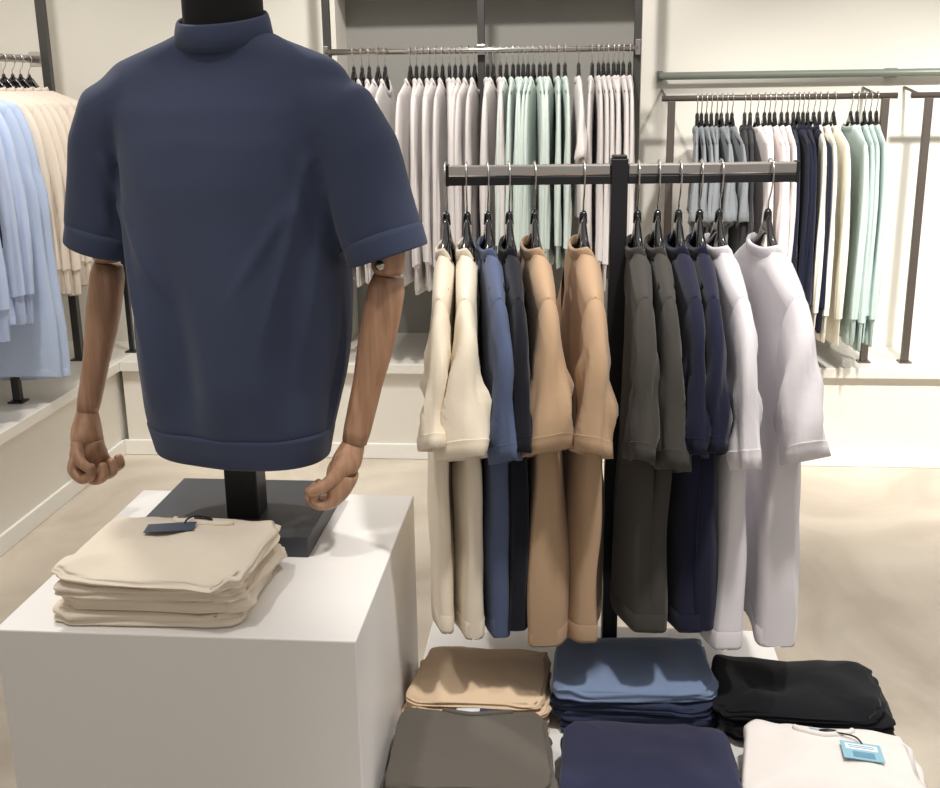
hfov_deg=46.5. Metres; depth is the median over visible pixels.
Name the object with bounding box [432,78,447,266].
sweatshirt
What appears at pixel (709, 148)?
t-shirt
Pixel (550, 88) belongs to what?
sweatshirt
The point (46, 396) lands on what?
trim
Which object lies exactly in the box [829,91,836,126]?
clothes hanger
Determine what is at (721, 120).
clothes hanger
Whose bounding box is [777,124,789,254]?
sweatshirt
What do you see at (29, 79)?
clothes hanger
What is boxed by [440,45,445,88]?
clothes hanger
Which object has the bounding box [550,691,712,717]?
t-shirt
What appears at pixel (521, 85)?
sweatshirt
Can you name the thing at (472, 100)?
sweatshirt
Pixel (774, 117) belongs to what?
clothes hanger
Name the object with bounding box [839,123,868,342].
sweatshirt
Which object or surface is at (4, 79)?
clothes hanger
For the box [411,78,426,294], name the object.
sweatshirt
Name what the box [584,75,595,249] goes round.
sweatshirt
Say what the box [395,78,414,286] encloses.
sweatshirt
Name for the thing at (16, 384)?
support post
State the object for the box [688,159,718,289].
clothes hanger
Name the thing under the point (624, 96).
sweatshirt
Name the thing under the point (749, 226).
sweatshirt
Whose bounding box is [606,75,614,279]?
sweatshirt
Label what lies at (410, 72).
clothes hanger
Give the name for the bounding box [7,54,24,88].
clothes hanger
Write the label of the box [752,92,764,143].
clothes hanger
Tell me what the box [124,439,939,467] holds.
baseboard
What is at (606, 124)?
sweatshirt
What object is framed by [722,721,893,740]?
t-shirt
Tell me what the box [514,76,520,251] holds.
sweatshirt
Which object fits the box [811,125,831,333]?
sweatshirt
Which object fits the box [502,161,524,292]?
clothes hanger
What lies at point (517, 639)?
plinth
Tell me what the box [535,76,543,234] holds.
sweatshirt
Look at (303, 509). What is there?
mannequin
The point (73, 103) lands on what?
sweatshirt
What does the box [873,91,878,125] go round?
clothes hanger
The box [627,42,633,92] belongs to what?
clothes hanger
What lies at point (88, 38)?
wall
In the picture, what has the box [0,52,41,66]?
rail
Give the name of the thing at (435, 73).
clothes hanger
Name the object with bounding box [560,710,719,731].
t-shirt
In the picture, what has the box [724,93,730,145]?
clothes hanger
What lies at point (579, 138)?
t-shirt
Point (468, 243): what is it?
clothes hanger
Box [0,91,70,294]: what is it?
sweatshirt
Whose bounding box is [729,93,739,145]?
clothes hanger
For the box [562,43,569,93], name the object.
clothes hanger
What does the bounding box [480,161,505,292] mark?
clothes hanger
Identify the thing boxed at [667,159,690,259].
clothes hanger
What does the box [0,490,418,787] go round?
plinth
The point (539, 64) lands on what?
clothes hanger
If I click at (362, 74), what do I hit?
clothes hanger
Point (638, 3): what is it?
support post
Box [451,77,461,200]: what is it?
sweatshirt
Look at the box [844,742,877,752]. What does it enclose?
print
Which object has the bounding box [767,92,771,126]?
clothes hanger
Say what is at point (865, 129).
sweatshirt
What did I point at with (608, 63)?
clothes hanger
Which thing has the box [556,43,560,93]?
clothes hanger
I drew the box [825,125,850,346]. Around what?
sweatshirt
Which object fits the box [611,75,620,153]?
sweatshirt
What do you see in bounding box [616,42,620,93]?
clothes hanger
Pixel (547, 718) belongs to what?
t-shirt
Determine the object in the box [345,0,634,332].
wall niche
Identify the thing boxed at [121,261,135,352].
support post
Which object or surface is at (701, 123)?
clothes hanger
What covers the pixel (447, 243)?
clothes hanger
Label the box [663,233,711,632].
t-shirt
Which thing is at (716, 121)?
clothes hanger
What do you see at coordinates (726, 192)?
t-shirt
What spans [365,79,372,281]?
sweatshirt
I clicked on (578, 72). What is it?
clothes hanger
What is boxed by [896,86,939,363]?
clothes rack
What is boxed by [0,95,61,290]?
sweatshirt
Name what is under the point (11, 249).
shirt
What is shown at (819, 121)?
clothes hanger
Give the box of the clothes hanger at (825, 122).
[822,91,828,126]
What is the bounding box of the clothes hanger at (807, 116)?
[805,92,811,142]
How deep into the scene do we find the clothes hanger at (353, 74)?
4.55 m
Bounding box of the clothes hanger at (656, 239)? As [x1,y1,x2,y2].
[647,159,674,289]
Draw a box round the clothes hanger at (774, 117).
[772,92,776,126]
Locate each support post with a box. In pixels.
[7,377,28,403]
[34,0,83,360]
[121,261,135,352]
[321,0,331,57]
[477,0,484,235]
[633,0,642,211]
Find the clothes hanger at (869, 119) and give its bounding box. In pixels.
[867,91,872,125]
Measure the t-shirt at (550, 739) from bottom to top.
0.027 m
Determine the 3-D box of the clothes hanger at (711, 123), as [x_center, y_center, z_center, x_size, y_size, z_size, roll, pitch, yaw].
[0.989,-1.126,4.491,0.016,0.210,0.400,1,16,6]
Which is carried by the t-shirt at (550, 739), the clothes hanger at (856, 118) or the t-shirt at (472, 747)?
the t-shirt at (472, 747)
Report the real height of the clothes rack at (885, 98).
1.139 m
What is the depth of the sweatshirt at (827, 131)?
4.32 m
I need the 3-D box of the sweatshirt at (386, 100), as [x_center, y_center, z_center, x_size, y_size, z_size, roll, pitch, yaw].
[-0.349,-0.913,4.679,0.047,0.836,0.605,1,16,6]
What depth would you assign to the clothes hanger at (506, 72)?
4.50 m
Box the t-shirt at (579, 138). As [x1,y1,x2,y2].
[571,75,587,217]
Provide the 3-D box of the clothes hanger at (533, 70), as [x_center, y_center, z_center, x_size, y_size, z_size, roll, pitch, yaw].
[0.261,-1.331,4.504,0.017,0.210,0.400,2,16,10]
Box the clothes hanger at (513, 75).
[508,44,515,94]
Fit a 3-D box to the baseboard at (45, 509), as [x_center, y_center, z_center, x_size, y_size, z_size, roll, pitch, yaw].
[-1.915,1.200,1.619,0.014,0.072,7.106,1,16,5]
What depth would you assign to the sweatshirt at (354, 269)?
4.62 m
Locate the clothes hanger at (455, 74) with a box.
[453,45,457,85]
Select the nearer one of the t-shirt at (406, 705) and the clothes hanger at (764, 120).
the t-shirt at (406, 705)
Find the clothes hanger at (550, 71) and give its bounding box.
[544,43,553,93]
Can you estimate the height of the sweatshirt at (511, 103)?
0.776 m
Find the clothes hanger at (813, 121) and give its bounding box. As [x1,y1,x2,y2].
[810,91,819,136]
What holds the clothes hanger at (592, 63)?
hanging from the rail at (481, 49)
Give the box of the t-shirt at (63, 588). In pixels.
[53,566,258,602]
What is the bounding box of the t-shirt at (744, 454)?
[700,233,762,649]
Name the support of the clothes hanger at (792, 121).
hanging from the clothes rack at (885, 98)
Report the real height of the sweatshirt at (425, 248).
0.839 m
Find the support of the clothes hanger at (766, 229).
hanging from the rack at (619, 173)
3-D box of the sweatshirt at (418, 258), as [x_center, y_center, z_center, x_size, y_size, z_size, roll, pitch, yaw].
[-0.217,-0.903,4.671,0.046,0.855,0.592,0,16,3]
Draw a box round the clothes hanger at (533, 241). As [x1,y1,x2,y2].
[524,161,542,249]
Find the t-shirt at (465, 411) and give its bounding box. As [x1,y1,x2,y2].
[433,237,491,639]
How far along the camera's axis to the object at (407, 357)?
4.78 m
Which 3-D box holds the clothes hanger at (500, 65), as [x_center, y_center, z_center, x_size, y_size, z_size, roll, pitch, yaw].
[0.125,-1.333,4.516,0.016,0.210,0.400,0,16,1]
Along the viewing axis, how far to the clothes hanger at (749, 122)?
4.46 m
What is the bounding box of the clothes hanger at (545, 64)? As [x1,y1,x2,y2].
[543,43,548,94]
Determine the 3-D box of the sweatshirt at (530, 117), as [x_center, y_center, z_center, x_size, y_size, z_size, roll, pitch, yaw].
[0.267,-0.928,4.616,0.044,0.790,0.584,2,16,11]
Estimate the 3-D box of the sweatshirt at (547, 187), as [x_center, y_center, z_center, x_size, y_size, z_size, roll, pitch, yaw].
[0.315,-0.935,4.611,0.040,0.776,0.581,0,16,2]
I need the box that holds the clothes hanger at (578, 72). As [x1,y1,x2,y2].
[576,43,580,76]
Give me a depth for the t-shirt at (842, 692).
2.04 m
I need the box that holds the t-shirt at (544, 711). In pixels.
[409,659,552,717]
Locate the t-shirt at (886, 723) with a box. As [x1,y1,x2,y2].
[719,676,895,733]
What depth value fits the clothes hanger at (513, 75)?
4.49 m
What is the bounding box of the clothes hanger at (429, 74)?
[427,46,431,83]
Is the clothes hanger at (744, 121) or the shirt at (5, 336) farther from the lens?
the clothes hanger at (744, 121)
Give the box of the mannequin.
[67,0,405,556]
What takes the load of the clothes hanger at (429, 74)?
hanging from the rail at (481, 49)
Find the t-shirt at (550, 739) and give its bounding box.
[381,731,552,787]
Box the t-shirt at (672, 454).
[644,234,691,632]
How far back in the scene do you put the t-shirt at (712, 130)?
4.31 m
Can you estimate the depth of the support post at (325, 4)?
4.55 m
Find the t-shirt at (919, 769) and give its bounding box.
[914,759,927,787]
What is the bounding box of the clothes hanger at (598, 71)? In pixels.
[596,43,602,93]
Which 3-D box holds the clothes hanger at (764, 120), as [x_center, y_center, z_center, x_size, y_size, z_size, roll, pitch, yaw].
[1.201,-1.124,4.472,0.016,0.210,0.400,1,16,5]
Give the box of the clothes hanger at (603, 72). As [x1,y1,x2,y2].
[601,42,605,92]
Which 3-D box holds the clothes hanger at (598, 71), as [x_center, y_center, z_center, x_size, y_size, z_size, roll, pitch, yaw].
[0.526,-1.328,4.479,0.016,0.210,0.400,0,16,3]
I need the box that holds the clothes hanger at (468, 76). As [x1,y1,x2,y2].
[465,45,471,84]
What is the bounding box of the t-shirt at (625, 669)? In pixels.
[552,637,718,702]
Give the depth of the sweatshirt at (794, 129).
4.30 m
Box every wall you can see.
[0,0,939,346]
[0,52,2,77]
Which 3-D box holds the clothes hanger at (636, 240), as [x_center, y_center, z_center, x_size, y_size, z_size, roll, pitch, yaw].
[0.313,-0.325,2.049,0.030,0.224,0.400,0,16,4]
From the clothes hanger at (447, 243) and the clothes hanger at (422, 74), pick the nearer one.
the clothes hanger at (447, 243)
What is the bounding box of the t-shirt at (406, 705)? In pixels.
[401,667,419,712]
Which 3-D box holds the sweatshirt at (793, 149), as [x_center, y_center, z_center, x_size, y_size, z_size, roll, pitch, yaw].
[1.296,-0.783,4.559,0.040,0.660,0.587,1,16,6]
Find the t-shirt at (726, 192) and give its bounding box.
[722,126,732,234]
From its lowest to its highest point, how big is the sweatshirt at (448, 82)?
0.839 m
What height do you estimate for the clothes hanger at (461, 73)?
0.210 m
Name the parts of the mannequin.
arm, plate, arm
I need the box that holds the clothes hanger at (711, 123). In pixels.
[709,93,713,145]
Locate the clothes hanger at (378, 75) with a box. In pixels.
[374,47,381,86]
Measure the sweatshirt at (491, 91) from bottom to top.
0.837 m
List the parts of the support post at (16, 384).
foot plate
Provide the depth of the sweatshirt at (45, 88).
4.53 m
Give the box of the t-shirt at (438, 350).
[417,239,455,633]
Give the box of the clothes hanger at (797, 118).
[795,92,803,138]
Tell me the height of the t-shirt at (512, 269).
0.678 m
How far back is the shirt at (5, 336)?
3.81 m
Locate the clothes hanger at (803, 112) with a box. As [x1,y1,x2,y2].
[801,92,805,144]
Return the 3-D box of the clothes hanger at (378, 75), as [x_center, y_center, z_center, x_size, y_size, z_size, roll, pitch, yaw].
[-0.382,-1.338,4.563,0.016,0.210,0.400,2,16,11]
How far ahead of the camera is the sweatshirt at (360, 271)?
4.56 m
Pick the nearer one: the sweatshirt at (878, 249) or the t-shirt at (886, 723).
the t-shirt at (886, 723)
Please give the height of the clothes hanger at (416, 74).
0.210 m
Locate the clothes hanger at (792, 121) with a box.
[790,92,795,142]
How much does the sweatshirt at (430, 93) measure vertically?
0.855 m
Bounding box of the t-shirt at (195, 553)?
[51,515,280,593]
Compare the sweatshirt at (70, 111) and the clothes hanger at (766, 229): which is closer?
the clothes hanger at (766, 229)
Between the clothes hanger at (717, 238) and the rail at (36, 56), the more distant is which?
the rail at (36, 56)
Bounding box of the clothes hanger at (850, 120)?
[845,91,853,125]
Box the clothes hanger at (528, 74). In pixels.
[522,44,530,93]
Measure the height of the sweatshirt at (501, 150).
0.851 m
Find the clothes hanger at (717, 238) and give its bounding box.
[706,158,727,246]
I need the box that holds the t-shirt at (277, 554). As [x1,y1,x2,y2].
[62,543,286,613]
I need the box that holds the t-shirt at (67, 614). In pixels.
[53,566,276,627]
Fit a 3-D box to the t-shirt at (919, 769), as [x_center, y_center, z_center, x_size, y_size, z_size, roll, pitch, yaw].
[0.625,0.650,1.845,0.308,0.027,0.245,4,16,16]
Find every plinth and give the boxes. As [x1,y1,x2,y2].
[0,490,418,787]
[423,621,777,784]
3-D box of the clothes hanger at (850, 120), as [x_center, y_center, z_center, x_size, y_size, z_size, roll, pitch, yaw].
[1.542,-1.120,4.440,0.016,0.210,0.400,0,16,1]
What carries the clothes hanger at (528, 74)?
hanging from the rail at (481, 49)
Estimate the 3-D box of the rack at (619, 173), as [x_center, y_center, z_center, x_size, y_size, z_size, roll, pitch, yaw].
[0.286,0.069,2.159,0.649,1.058,0.056,0,16,2]
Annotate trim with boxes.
[0,341,135,445]
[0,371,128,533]
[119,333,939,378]
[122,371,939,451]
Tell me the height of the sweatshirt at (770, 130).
0.660 m
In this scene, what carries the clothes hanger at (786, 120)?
hanging from the clothes rack at (885, 98)
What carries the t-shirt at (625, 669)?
on the t-shirt at (700, 708)
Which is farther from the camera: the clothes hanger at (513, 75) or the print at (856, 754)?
the clothes hanger at (513, 75)
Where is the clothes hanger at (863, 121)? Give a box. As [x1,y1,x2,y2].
[860,91,866,125]
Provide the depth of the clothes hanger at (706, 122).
4.47 m
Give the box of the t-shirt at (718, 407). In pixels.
[685,233,732,630]
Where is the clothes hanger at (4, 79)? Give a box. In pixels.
[0,53,15,88]
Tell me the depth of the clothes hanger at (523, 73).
4.49 m
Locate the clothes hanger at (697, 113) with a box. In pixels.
[695,93,698,145]
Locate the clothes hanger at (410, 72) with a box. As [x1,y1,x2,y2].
[406,46,413,84]
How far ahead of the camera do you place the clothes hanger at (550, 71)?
4.48 m
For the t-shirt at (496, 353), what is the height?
0.693 m
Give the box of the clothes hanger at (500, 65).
[498,44,501,77]
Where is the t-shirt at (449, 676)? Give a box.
[406,646,550,710]
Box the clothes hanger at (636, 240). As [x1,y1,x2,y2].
[628,159,647,258]
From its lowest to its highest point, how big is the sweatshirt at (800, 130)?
0.818 m
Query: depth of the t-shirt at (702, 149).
4.30 m
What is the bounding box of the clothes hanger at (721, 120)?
[719,93,727,143]
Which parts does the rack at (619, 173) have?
arm, post, arm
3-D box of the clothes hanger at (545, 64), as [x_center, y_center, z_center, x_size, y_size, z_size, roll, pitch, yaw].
[0.309,-1.330,4.499,0.017,0.210,0.400,0,16,2]
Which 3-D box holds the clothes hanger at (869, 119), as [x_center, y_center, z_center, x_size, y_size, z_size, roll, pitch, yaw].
[1.619,-1.119,4.433,0.017,0.210,0.400,2,16,9]
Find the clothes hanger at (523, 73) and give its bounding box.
[520,44,525,91]
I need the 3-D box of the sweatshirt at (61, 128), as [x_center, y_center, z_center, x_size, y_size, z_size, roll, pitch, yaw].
[-1.846,-0.821,4.383,0.587,0.786,0.057,1,16,8]
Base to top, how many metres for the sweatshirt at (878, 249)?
0.875 m
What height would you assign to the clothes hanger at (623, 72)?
0.210 m
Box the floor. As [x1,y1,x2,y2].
[0,454,939,787]
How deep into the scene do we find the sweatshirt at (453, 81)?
4.39 m
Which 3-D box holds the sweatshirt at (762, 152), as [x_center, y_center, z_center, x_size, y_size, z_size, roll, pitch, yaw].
[1.178,-0.795,4.567,0.039,0.637,0.585,-1,16,1]
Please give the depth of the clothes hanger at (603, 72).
4.46 m
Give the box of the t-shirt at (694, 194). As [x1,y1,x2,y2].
[686,126,699,233]
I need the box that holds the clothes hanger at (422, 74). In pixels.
[420,46,425,85]
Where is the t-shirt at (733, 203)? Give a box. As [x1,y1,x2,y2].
[719,126,737,242]
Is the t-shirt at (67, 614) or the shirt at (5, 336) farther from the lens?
the shirt at (5, 336)
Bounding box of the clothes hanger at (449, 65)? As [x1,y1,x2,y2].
[448,45,451,78]
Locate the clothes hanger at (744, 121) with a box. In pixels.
[741,93,746,126]
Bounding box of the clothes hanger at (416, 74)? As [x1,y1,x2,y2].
[414,46,418,84]
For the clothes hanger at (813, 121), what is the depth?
4.44 m
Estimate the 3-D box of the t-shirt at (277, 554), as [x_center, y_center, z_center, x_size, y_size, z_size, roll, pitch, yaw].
[-0.479,0.291,1.812,0.315,0.032,0.256,1,16,6]
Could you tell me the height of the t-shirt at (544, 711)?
0.026 m
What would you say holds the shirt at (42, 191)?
hanging from the clothes hanger
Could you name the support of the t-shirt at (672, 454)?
hanging from the clothes hanger at (656, 239)
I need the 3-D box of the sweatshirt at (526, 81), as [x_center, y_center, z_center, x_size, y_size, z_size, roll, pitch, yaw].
[0.245,-0.935,4.617,0.039,0.776,0.581,1,16,8]
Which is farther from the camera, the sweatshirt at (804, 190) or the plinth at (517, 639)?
the sweatshirt at (804, 190)
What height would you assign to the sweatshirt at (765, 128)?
0.649 m
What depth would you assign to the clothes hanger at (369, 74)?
4.55 m
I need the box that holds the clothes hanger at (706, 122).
[703,93,708,144]
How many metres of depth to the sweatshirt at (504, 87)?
4.41 m
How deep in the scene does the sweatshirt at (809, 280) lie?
4.31 m
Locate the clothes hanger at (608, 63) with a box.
[606,42,613,92]
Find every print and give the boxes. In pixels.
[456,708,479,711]
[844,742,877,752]
[853,751,875,758]
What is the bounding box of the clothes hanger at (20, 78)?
[15,54,31,87]
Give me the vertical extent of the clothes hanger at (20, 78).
0.210 m
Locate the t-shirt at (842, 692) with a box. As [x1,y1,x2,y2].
[711,654,886,724]
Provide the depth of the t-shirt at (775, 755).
1.83 m
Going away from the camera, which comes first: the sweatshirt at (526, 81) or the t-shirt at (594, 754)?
the t-shirt at (594, 754)
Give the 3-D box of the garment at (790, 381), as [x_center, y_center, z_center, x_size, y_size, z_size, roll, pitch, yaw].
[0.560,0.049,2.146,0.108,0.708,0.688,-1,16,0]
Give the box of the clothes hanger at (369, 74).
[367,47,371,85]
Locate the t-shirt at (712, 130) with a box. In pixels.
[708,126,720,233]
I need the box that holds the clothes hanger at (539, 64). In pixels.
[537,44,541,93]
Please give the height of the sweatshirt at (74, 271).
0.813 m
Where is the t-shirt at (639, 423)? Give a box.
[610,234,660,632]
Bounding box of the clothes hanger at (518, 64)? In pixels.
[516,44,520,93]
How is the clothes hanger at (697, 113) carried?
hanging from the clothes rack at (885, 98)
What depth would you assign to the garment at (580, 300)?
1.94 m
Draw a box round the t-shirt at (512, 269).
[498,236,531,630]
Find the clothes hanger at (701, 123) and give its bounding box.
[699,93,705,145]
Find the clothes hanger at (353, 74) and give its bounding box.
[351,47,357,81]
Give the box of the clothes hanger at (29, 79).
[25,55,39,87]
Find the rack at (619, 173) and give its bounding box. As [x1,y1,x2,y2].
[446,154,800,637]
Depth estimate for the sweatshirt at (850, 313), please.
4.36 m
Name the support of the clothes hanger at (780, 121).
hanging from the clothes rack at (885, 98)
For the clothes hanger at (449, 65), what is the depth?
4.51 m
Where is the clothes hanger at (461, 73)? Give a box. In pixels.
[458,45,463,84]
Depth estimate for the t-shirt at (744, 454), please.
1.91 m
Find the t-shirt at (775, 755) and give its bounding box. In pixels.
[741,719,925,787]
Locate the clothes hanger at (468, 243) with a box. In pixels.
[461,161,475,262]
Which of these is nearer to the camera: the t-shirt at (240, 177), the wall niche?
the t-shirt at (240, 177)
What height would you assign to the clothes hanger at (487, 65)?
0.210 m
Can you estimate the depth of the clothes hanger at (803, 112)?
4.44 m
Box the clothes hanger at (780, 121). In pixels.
[778,92,783,126]
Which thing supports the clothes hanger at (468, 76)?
hanging from the rail at (481, 49)
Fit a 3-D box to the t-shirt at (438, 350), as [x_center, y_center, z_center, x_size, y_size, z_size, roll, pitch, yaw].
[-0.041,0.043,2.160,0.080,0.688,0.682,0,16,2]
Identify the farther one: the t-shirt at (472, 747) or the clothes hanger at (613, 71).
the clothes hanger at (613, 71)
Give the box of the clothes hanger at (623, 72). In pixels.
[620,42,625,92]
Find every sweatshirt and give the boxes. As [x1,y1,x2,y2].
[0,87,80,295]
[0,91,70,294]
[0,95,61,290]
[7,87,85,285]
[16,87,91,286]
[25,87,93,266]
[33,87,77,109]
[41,87,77,101]
[353,81,356,279]
[356,79,364,287]
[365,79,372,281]
[365,79,379,283]
[375,79,396,132]
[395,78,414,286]
[410,78,422,291]
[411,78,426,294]
[422,78,429,287]
[424,78,437,291]
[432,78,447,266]
[445,77,455,244]
[448,77,455,237]
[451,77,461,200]
[454,77,469,245]
[464,77,479,245]
[479,77,496,250]
[483,77,489,210]
[495,77,508,253]
[496,77,504,239]
[504,77,515,234]
[513,76,523,244]
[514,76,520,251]
[520,76,528,241]
[522,76,536,237]
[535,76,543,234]
[540,76,554,264]
[542,76,550,260]
[554,76,561,268]
[561,76,571,268]
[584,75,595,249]
[592,75,603,263]
[600,75,609,290]
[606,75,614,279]
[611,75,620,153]
[615,75,621,154]
[620,75,628,235]
[626,75,634,234]
[738,125,748,248]
[745,126,753,241]
[752,124,770,246]
[760,124,773,243]
[768,125,773,161]
[772,125,785,247]
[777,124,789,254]
[785,125,796,259]
[791,125,799,272]
[796,125,813,293]
[797,125,808,287]
[805,125,816,304]
[809,125,826,333]
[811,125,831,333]
[815,125,836,342]
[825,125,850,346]
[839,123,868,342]
[839,124,866,346]
[852,124,874,351]
[861,124,879,342]
[863,124,886,346]
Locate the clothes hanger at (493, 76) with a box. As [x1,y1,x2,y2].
[490,44,496,88]
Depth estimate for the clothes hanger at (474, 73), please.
4.51 m
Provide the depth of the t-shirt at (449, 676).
2.10 m
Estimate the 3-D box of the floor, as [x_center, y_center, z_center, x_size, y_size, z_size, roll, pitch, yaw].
[0.654,1.181,1.781,7.400,0.050,7.900,1,16,5]
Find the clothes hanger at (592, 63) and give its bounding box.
[588,43,593,92]
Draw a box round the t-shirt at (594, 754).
[559,721,742,787]
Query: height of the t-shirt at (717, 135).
0.630 m
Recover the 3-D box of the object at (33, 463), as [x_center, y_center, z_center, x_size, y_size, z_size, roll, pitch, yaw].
[-2.169,0.952,1.909,0.550,0.400,7.750,1,16,5]
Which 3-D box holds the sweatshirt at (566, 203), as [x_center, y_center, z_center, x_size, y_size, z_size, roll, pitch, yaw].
[0.396,-0.934,4.604,0.040,0.776,0.581,-1,16,1]
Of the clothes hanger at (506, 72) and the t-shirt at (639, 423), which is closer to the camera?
the t-shirt at (639, 423)
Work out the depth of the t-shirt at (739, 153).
4.34 m
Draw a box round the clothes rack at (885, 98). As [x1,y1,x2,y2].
[660,87,897,362]
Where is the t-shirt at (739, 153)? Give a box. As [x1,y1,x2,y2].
[727,126,748,254]
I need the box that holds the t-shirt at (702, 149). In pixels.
[688,126,707,225]
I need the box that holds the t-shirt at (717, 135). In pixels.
[709,126,719,226]
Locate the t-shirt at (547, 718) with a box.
[543,691,550,734]
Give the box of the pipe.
[656,68,939,81]
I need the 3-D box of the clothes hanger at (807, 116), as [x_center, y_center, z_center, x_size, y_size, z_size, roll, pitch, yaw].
[1.373,-1.122,4.456,0.016,0.210,0.400,1,16,7]
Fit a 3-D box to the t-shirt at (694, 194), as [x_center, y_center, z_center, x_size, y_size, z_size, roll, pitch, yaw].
[0.936,-0.807,4.586,0.059,0.618,0.629,2,16,11]
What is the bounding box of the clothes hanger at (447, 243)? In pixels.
[436,162,455,289]
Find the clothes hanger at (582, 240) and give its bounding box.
[572,160,590,248]
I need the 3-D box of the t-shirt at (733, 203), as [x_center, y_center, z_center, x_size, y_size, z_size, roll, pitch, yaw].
[1.035,-0.794,4.580,0.051,0.643,0.641,0,16,2]
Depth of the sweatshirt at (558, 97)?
4.38 m
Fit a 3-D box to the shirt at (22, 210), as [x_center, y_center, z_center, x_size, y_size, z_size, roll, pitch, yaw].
[-1.885,-0.669,3.972,0.596,0.856,0.061,1,16,7]
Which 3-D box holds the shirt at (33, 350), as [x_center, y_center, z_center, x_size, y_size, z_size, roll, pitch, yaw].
[-1.877,-0.580,4.063,0.612,1.078,0.066,-1,16,0]
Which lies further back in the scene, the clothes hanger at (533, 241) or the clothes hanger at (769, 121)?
the clothes hanger at (769, 121)
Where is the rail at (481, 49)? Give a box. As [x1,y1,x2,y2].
[323,39,640,55]
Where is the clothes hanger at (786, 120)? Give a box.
[784,92,791,143]
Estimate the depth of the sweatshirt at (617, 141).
4.28 m
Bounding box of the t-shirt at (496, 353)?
[475,235,522,637]
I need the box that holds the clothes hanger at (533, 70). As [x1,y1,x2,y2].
[526,44,535,94]
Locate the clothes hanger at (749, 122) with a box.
[747,92,751,126]
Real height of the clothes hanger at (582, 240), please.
0.224 m
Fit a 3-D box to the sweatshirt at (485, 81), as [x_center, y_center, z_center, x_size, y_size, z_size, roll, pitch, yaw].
[0.081,-0.915,4.638,0.048,0.821,0.580,0,16,4]
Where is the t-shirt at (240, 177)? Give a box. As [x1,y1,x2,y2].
[63,10,427,471]
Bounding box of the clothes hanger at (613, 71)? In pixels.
[611,42,615,91]
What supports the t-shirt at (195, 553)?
on the t-shirt at (63, 588)
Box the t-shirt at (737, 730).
[723,722,895,738]
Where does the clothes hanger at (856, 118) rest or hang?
hanging from the clothes rack at (885, 98)
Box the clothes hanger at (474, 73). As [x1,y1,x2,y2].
[472,45,477,87]
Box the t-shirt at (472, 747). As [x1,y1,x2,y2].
[385,707,558,787]
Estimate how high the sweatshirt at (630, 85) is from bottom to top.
0.836 m
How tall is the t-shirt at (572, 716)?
0.031 m
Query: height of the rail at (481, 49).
0.060 m
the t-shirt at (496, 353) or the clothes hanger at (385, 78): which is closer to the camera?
the t-shirt at (496, 353)
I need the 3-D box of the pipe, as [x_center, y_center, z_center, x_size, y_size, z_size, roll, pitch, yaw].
[2.322,-1.348,4.564,3.050,0.044,0.076,1,16,5]
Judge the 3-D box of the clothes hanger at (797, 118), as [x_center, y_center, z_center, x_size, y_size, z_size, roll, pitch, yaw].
[1.335,-1.122,4.459,0.016,0.210,0.400,0,16,2]
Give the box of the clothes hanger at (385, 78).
[382,46,389,90]
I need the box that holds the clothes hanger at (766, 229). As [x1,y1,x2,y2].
[751,158,777,246]
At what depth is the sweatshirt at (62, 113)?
4.33 m
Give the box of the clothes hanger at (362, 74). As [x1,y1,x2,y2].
[359,47,365,86]
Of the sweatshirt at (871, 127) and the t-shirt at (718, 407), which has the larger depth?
the sweatshirt at (871, 127)
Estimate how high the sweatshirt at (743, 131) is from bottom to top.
0.674 m
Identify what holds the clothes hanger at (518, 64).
hanging from the rail at (481, 49)
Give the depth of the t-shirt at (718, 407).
1.90 m
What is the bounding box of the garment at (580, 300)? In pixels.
[556,234,618,642]
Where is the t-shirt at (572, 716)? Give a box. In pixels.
[553,706,713,726]
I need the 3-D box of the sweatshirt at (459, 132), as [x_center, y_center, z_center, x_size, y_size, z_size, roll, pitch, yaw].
[0.000,-0.908,4.648,0.044,0.839,0.608,2,16,11]
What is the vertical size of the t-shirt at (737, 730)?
0.028 m
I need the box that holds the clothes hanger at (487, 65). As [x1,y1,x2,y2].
[486,44,489,77]
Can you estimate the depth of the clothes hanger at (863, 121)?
4.42 m
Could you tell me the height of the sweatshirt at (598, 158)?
0.836 m
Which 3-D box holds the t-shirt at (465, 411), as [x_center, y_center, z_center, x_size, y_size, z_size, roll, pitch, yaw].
[0.000,0.045,2.163,0.107,0.693,0.687,0,16,3]
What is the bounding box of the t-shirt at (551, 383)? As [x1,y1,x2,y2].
[518,235,573,646]
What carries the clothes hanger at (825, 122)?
hanging from the clothes rack at (885, 98)
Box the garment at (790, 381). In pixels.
[734,232,830,646]
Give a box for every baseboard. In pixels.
[0,440,125,556]
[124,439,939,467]
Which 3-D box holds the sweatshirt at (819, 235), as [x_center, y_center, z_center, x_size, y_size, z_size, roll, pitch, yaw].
[1.425,-0.695,4.570,0.043,0.839,0.607,2,16,9]
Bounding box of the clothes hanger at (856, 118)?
[854,91,859,124]
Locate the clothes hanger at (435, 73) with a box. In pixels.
[433,45,438,84]
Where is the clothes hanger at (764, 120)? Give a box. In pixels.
[761,92,766,126]
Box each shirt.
[0,99,70,379]
[0,102,61,377]
[0,113,34,324]
[0,135,25,325]
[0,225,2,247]
[0,240,10,342]
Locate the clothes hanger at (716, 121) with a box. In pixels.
[714,93,718,132]
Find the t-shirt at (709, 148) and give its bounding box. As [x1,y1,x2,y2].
[704,126,713,233]
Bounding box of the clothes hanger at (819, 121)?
[816,92,821,124]
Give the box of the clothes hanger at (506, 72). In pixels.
[503,44,509,91]

